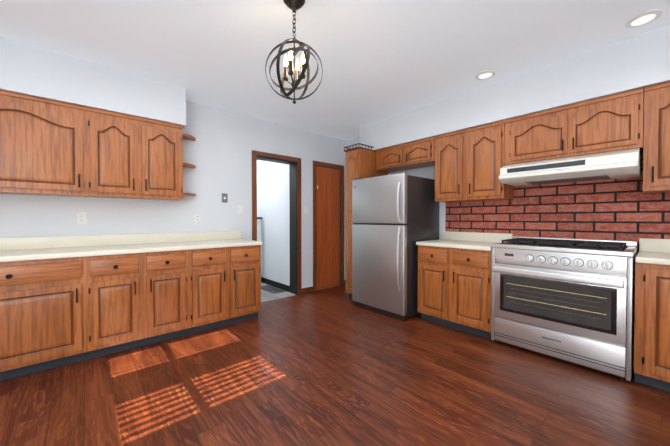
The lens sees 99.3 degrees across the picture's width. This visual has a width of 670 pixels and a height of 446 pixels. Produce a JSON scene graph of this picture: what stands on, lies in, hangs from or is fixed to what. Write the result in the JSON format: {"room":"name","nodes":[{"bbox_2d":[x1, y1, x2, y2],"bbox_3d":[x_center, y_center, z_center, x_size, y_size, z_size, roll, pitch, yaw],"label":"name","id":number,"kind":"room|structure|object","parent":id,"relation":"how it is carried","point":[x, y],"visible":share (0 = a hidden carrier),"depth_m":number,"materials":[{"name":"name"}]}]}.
{"room":"kitchen","nodes":[
{"label":"kitchen","id":0,"kind":"room"},
{"bbox_2d":[0,101,345,287],"bbox_3d":[-2.103,-0.153,3.172,6.370,2.560,0.200,-1,1,-41],"label":"wall","id":1,"kind":"structure","parent":0,"point":[217,153],"depth_m":3.50,"materials":[{"name":"paint"}]},
{"bbox_2d":[0,90,87,196],"bbox_3d":[-2.605,-0.636,2.361,0.815,0.780,0.317,-1,1,-41],"label":"upper cabinet","id":2,"kind":"object","parent":1,"relation":"attached to","point":[48,147],"depth_m":2.34,"materials":[{"name":"brown wood"}]},
{"bbox_2d":[76,212,86,223],"bbox_3d":[-2.439,-0.046,2.736,0.072,0.116,0.008,-1,1,-41],"label":"electrical outlet","id":3,"kind":"object","parent":1,"relation":"attached to","point":[80,217],"visible":1,"depth_m":2.73,"materials":[{"name":"white plastic"}]},
{"bbox_2d":[0,231,239,250],"bbox_3d":[-2.661,0.179,2.522,3.768,0.107,0.020,-1,1,-41],"label":"backsplash","id":4,"kind":"structure","parent":1,"relation":"attached to","point":[91,240],"depth_m":2.82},
{"bbox_2d":[88,107,183,199],"bbox_3d":[-2.009,-0.643,2.886,0.774,0.780,0.317,-1,1,-41],"label":"upper cabinet","id":5,"kind":"object","parent":1,"relation":"attached to","point":[130,157],"depth_m":2.74,"materials":[{"name":"brown wood"}]},
{"bbox_2d":[194,213,199,222],"bbox_3d":[-1.661,-0.056,3.422,0.072,0.116,0.008,-1,1,-41],"label":"electrical outlet","id":6,"kind":"object","parent":1,"relation":"attached to","point":[196,218],"visible":1,"depth_m":3.42,"materials":[{"name":"white plastic"}]},
{"bbox_2d":[222,193,227,202],"bbox_3d":[-1.411,-0.320,3.638,0.072,0.116,0.009,-1,1,-41],"label":"jack","id":7,"kind":"object","parent":1,"relation":"attached to","point":[224,198],"visible":1,"depth_m":3.63,"materials":[{"name":"grey plastic"}]},
{"bbox_2d":[238,205,243,213],"bbox_3d":[-1.248,-0.182,3.780,0.072,0.116,0.015,-1,1,-41],"label":"light switch","id":8,"kind":"object","parent":1,"relation":"attached to","point":[240,209],"visible":1,"depth_m":3.78,"materials":[{"name":"white plastic"}]},
{"bbox_2d":[252,150,300,294],"bbox_3d":[-0.896,0.058,4.226,0.804,2.107,0.220,-1,1,-41],"label":"door frame","id":9,"kind":"structure","parent":1,"relation":"attached to","point":[294,163],"depth_m":4.38,"materials":[{"name":"brown wood"}]},
{"bbox_2d":[304,206,307,213],"bbox_3d":[-0.452,-0.207,4.481,0.072,0.116,0.015,-1,1,-41],"label":"light switch","id":10,"kind":"object","parent":1,"relation":"attached to","point":[305,209],"visible":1,"depth_m":4.47,"materials":[{"name":"white plastic"}]},
{"bbox_2d":[301,280,345,293],"bbox_3d":[-0.163,1.061,4.758,0.981,0.085,0.011,-1,1,-41],"label":"baseboard","id":11,"kind":"structure","parent":1,"relation":"attached to","point":[306,290],"depth_m":4.51,"materials":[{"name":"brown wood"}]},
{"bbox_2d":[313,160,343,291],"bbox_3d":[-0.115,0.049,4.814,0.674,2.107,0.070,-1,1,-41],"label":"door","id":12,"kind":"structure","parent":1,"relation":"attached to","point":[328,225],"depth_m":4.80,"materials":[{"name":"brown wood"}]},
{"bbox_2d":[257,216,262,282],"bbox_3d":[-1.505,0.496,5.081,0.380,1.205,0.140,-1,1,-41],"label":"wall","id":13,"kind":"structure","parent":0,"point":[259,218],"depth_m":5.24,"materials":[{"name":"paint"}]},
{"bbox_2d":[257,160,289,291],"bbox_3d":[-1.273,-0.184,5.236,0.145,2.560,1.800,-1,1,-41],"label":"wall","id":14,"kind":"structure","parent":0,"point":[273,215],"depth_m":4.89,"materials":[{"name":"paint"}]},
{"bbox_2d":[0,282,669,445],"bbox_3d":[-0.648,1.202,1.542,6.370,0.100,8.200,-1,1,-41],"label":"floor","id":15,"kind":"structure","parent":0,"point":[335,366],"depth_m":1.92,"materials":[{"name":"brown wood"}]},
{"bbox_2d":[0,255,87,380],"bbox_3d":[-2.519,0.706,2.257,0.819,0.870,0.617,-1,1,-41],"label":"base cabinet","id":16,"kind":"object","parent":15,"relation":"on","point":[65,300],"depth_m":2.14,"materials":[{"name":"brown wood"}]},
{"bbox_2d":[0,239,259,258],"bbox_3d":[-2.460,0.251,2.296,3.768,0.040,0.626,-1,1,-41],"label":"countertop","id":17,"kind":"structure","parent":16,"relation":"on","point":[109,248],"depth_m":2.55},
{"bbox_2d":[88,251,143,358],"bbox_3d":[-2.069,0.700,2.654,0.383,0.870,0.617,-1,1,-41],"label":"base cabinet","id":18,"kind":"object","parent":15,"relation":"on","point":[115,282],"depth_m":2.43,"materials":[{"name":"brown wood"}]},
{"bbox_2d":[144,247,191,344],"bbox_3d":[-1.782,0.696,2.906,0.380,0.870,0.617,-1,1,-41],"label":"base cabinet","id":19,"kind":"object","parent":15,"relation":"on","point":[167,274],"depth_m":2.69,"materials":[{"name":"brown wood"}]},
{"bbox_2d":[192,243,261,332],"bbox_3d":[-1.350,0.691,3.288,0.774,0.870,0.617,-1,1,-41],"label":"base cabinet","id":20,"kind":"object","parent":15,"relation":"on","point":[226,281],"depth_m":3.05,"materials":[{"name":"brown wood"}]},
{"bbox_2d":[261,285,285,293],"bbox_3d":[-1.067,1.101,4.730,0.220,0.006,0.580,-1,1,-41],"label":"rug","id":21,"kind":"object","parent":15,"relation":"in","point":[271,289],"visible":0.79,"depth_m":4.70,"materials":[{"name":"grey fabric"}]},
{"bbox_2d":[344,143,387,298],"bbox_3d":[0.463,0.003,4.250,0.673,2.216,0.308,-1,1,-41],"label":"pantry cabinet","id":22,"kind":"object","parent":15,"relation":"on","point":[361,162],"visible":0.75,"depth_m":4.07,"materials":[{"name":"brown wood"}]},
{"bbox_2d":[352,173,438,320],"bbox_3d":[0.774,0.264,3.741,0.849,1.710,0.830,-1,1,-41],"label":"fridge","id":23,"kind":"object","parent":15,"relation":"on","point":[395,218],"visible":0.98,"depth_m":3.41,"materials":[{"name":"metal"}]},
{"bbox_2d":[416,231,512,338],"bbox_3d":[1.425,0.621,3.187,0.648,1.012,0.808,-1,1,-41],"label":"base cabinet","id":24,"kind":"object","parent":15,"relation":"on","point":[454,278],"visible":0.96,"depth_m":3.00,"materials":[{"name":"brown wood"}]},
{"bbox_2d":[491,236,636,380],"bbox_3d":[1.978,0.645,2.513,0.695,0.985,0.916,-1,1,-41],"label":"range","id":25,"kind":"object","parent":15,"relation":"on","point":[570,300],"visible":1,"depth_m":2.26,"materials":[{"name":"metal"}]},
{"bbox_2d":[634,238,669,391],"bbox_3d":[2.685,0.643,1.758,0.648,1.012,1.128,-1,1,-41],"label":"base cabinet","id":26,"kind":"object","parent":15,"relation":"on","point":[652,323],"visible":1,"depth_m":1.94,"materials":[{"name":"brown wood"}]},
{"bbox_2d":[0,0,669,140],"bbox_3d":[-0.053,-1.448,0.827,6.370,0.100,6.400,-1,1,-41],"label":"ceiling","id":27,"kind":"structure","parent":0,"point":[382,59],"depth_m":2.23,"materials":[{"name":"paint"}]},
{"bbox_2d":[0,37,185,127],"bbox_3d":[-2.928,-1.220,2.062,3.285,0.393,0.350,-1,1,-41],"label":"soffit","id":28,"kind":"structure","parent":27,"relation":"attached to","point":[30,70],"depth_m":2.49,"materials":[{"name":"paint"}]},
{"bbox_2d":[265,0,322,103],"bbox_3d":[-0.258,-1.083,1.798,0.321,0.656,0.327,-1,1,-41],"label":"pendant light","id":29,"kind":"object","parent":27,"relation":"hanging from","point":[293,5],"visible":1,"depth_m":1.78,"materials":[{"name":"metal"}]},
{"bbox_2d":[475,70,495,79],"bbox_3d":[1.445,-1.420,2.735,0.176,0.012,0.176,-1,1,-41],"label":"recessed light","id":30,"kind":"object","parent":27,"relation":"in","point":[485,74],"visible":1,"depth_m":2.72,"materials":[{"name":"white plastic"}]},
{"bbox_2d":[359,25,669,150],"bbox_3d":[2.270,-1.228,2.445,0.350,0.388,5.350,-1,1,-41],"label":"soffit","id":31,"kind":"structure","parent":27,"relation":"attached to","point":[637,62],"depth_m":2.60,"materials":[{"name":"paint"}]},
{"bbox_2d":[625,9,662,27],"bbox_3d":[2.134,-1.409,1.969,0.176,0.012,0.176,-1,1,-41],"label":"recessed light","id":32,"kind":"object","parent":27,"relation":"in","point":[643,18],"visible":1,"depth_m":1.96,"materials":[{"name":"white plastic"}]},
{"bbox_2d":[346,137,445,238],"bbox_3d":[2.327,-0.147,2.812,0.200,2.560,6.200,-1,1,-41],"label":"wall","id":33,"kind":"structure","parent":0,"point":[427,172],"depth_m":3.87,"materials":[{"name":"paint"}]},
{"bbox_2d":[376,144,407,171],"bbox_3d":[0.867,-0.910,4.048,0.317,0.289,0.493,-1,1,-41],"label":"upper cabinet","id":34,"kind":"object","parent":33,"relation":"attached to","point":[390,159],"depth_m":3.95,"materials":[{"name":"brown wood"}]},
{"bbox_2d":[404,137,431,169],"bbox_3d":[1.171,-0.905,3.702,0.317,0.289,0.428,-1,1,-41],"label":"upper cabinet","id":35,"kind":"object","parent":33,"relation":"attached to","point":[417,154],"depth_m":3.63,"materials":[{"name":"brown wood"}]},
{"bbox_2d":[432,130,463,201],"bbox_3d":[1.440,-0.653,3.401,0.317,0.783,0.376,-1,1,-41],"label":"upper cabinet","id":36,"kind":"object","parent":33,"relation":"attached to","point":[447,149],"depth_m":3.30,"materials":[{"name":"brown wood"}]},
{"bbox_2d":[464,121,512,201],"bbox_3d":[1.690,-0.649,3.118,0.317,0.783,0.381,-1,1,-41],"label":"upper cabinet","id":37,"kind":"object","parent":33,"relation":"attached to","point":[469,163],"depth_m":3.02,"materials":[{"name":"brown wood"}]},
{"bbox_2d":[445,153,669,253],"bbox_3d":[2.368,-0.194,2.607,0.008,0.940,2.840,-1,1,-41],"label":"backsplash","id":38,"kind":"structure","parent":33,"relation":"attached to","point":[624,209],"depth_m":2.70,"materials":[{"name":"red brick"}]},
{"bbox_2d":[500,89,639,165],"bbox_3d":[2.134,-0.810,2.612,0.317,0.446,0.952,-1,1,-41],"label":"upper cabinet","id":39,"kind":"object","parent":33,"relation":"attached to","point":[610,123],"depth_m":2.45,"materials":[{"name":"brown wood"}]},
{"bbox_2d":[499,148,640,185],"bbox_3d":[2.068,-0.483,2.559,0.493,0.198,0.920,-1,1,-41],"label":"range hood","id":40,"kind":"object","parent":39,"relation":"attached to","point":[619,164],"visible":1,"depth_m":2.38,"materials":[{"name":"metal"}]},
{"bbox_2d":[640,82,669,192],"bbox_3d":[2.567,-0.634,2.124,0.317,0.783,0.349,-1,1,-41],"label":"upper cabinet","id":41,"kind":"object","parent":33,"relation":"attached to","point":[655,99],"depth_m":2.11,"materials":[{"name":"brown wood"}]}
]}

